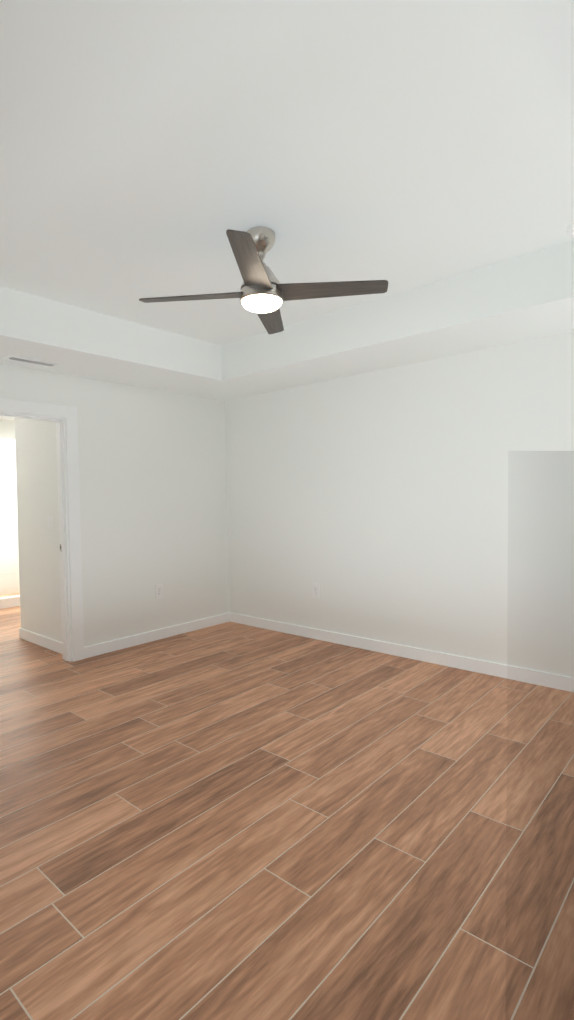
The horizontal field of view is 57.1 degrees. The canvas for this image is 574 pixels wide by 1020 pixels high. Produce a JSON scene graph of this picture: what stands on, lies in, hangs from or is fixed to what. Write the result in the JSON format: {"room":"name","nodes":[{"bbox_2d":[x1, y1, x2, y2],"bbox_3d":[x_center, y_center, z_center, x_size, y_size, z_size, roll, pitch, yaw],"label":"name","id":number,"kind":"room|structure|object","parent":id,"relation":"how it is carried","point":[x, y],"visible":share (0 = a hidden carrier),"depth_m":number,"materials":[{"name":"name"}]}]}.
{"room":"empty bedroom","nodes":[
{"label":"empty bedroom","id":0,"kind":"room"},
{"bbox_2d":[0,416,13,419],"bbox_3d":[-3.104,-1.356,6.259,3.960,0.380,3.060,0,2,41],"label":"ceiling","id":1,"kind":"structure","parent":0,"point":[6,418],"depth_m":6.72,"materials":[{"name":"paint"}]},
{"bbox_2d":[0,419,19,608],"bbox_3d":[-3.721,-0.138,6.847,0.140,2.820,2.780,0,2,41],"label":"wall","id":2,"kind":"structure","parent":0,"point":[7,429],"depth_m":6.86,"materials":[{"name":"paint"}]},
{"bbox_2d":[0,448,19,598],"bbox_3d":[-3.572,0.162,6.851,0.068,1.945,0.775,0,2,41],"label":"door glass","id":3,"kind":"object","parent":2,"relation":"attached to","point":[9,524],"depth_m":6.83,"materials":[{"name":"glass"}]},
{"bbox_2d":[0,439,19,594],"bbox_3d":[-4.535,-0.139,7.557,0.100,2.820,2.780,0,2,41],"label":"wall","id":4,"kind":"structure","parent":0,"point":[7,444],"depth_m":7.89,"materials":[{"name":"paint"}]},
{"bbox_2d":[14,418,61,641],"bbox_3d":[-2.271,-0.121,4.995,1.040,2.820,0.140,0,2,41],"label":"wall","id":5,"kind":"structure","parent":0,"point":[38,537],"depth_m":4.98,"materials":[{"name":"paint"}]},
{"bbox_2d":[19,628,61,653],"bbox_3d":[-2.291,1.239,4.986,1.053,0.100,0.043,0,2,41],"label":"baseboard","id":6,"kind":"structure","parent":5,"relation":"attached to","point":[51,644],"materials":[{"name":"paint"}]},
{"bbox_2d":[0,363,229,646],"bbox_3d":[-2.064,-0.110,4.336,0.140,2.820,4.380,0,2,41],"label":"wall","id":7,"kind":"structure","parent":0,"point":[153,485],"depth_m":5.03,"materials":[{"name":"paint"}]},
{"bbox_2d":[0,398,83,661],"bbox_3d":[-2.154,0.219,4.234,0.176,2.170,0.952,0,2,41],"label":"door frame","id":8,"kind":"structure","parent":7,"relation":"attached to","point":[69,523],"depth_m":4.48,"materials":[{"name":"paint"}]},
{"bbox_2d":[84,612,230,658],"bbox_3d":[-1.205,1.214,5.206,0.013,0.100,1.700,0,2,41],"label":"baseboard","id":9,"kind":"structure","parent":7,"relation":"attached to","point":[118,644],"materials":[{"name":"paint"}]},
{"bbox_2d":[155,584,162,598],"bbox_3d":[-1.250,0.797,5.156,0.010,0.136,0.083,0,2,41],"label":"electrical outlet","id":10,"kind":"object","parent":7,"relation":"attached to","point":[158,591],"visible":1,"depth_m":5.15,"materials":[{"name":"white plastic"}]},
{"bbox_2d":[0,592,573,1019],"bbox_3d":[-1.659,1.327,4.172,9.090,0.060,4.580,0,2,41],"label":"floor","id":11,"kind":"structure","parent":0,"point":[230,821],"depth_m":2.13,"materials":[{"name":"brown tile"}]},
{"bbox_2d":[0,0,573,400],"bbox_3d":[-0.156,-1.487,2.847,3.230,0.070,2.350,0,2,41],"label":"ceiling","id":12,"kind":"structure","parent":0,"point":[400,145],"depth_m":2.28,"materials":[{"name":"paint"}]},
{"bbox_2d":[4,355,58,366],"bbox_3d":[-1.943,-1.131,4.017,0.120,0.009,0.360,0,2,41],"label":"ceiling vent","id":13,"kind":"object","parent":12,"relation":"in","point":[29,361],"visible":1,"depth_m":4.00,"materials":[{"name":"white plastic"}]},
{"bbox_2d":[139,227,387,333],"bbox_3d":[-0.136,-1.250,2.772,0.981,0.401,0.981,-2,2,-39],"label":"fan","id":14,"kind":"object","parent":12,"relation":"hanging from","point":[264,293],"visible":1,"depth_m":2.71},
{"bbox_2d":[566,223,573,236],"bbox_3d":[1.536,-1.461,2.750,0.140,0.041,0.140,0,2,41],"label":"smoke detector","id":15,"kind":"object","parent":12,"relation":"attached to","point":[570,230],"visible":1,"depth_m":2.75,"materials":[{"name":"white plastic"}]},
{"bbox_2d":[225,332,573,677],"bbox_3d":[1.224,-0.171,4.277,4.890,2.820,0.140,0,2,41],"label":"wall","id":16,"kind":"structure","parent":0,"point":[428,505],"depth_m":4.30,"materials":[{"name":"paint"}]},
{"bbox_2d":[312,583,319,597],"bbox_3d":[0.277,0.773,5.043,0.083,0.136,0.010,0,2,41],"label":"electrical outlet","id":17,"kind":"object","parent":16,"relation":"attached to","point":[316,590],"visible":1,"depth_m":5.04,"materials":[{"name":"white plastic"}]},
{"bbox_2d":[231,613,573,691],"bbox_3d":[1.147,1.191,4.297,4.750,0.100,0.013,0,2,41],"label":"baseboard","id":18,"kind":"structure","parent":16,"relation":"attached to","point":[551,680],"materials":[{"name":"paint"}]}
]}

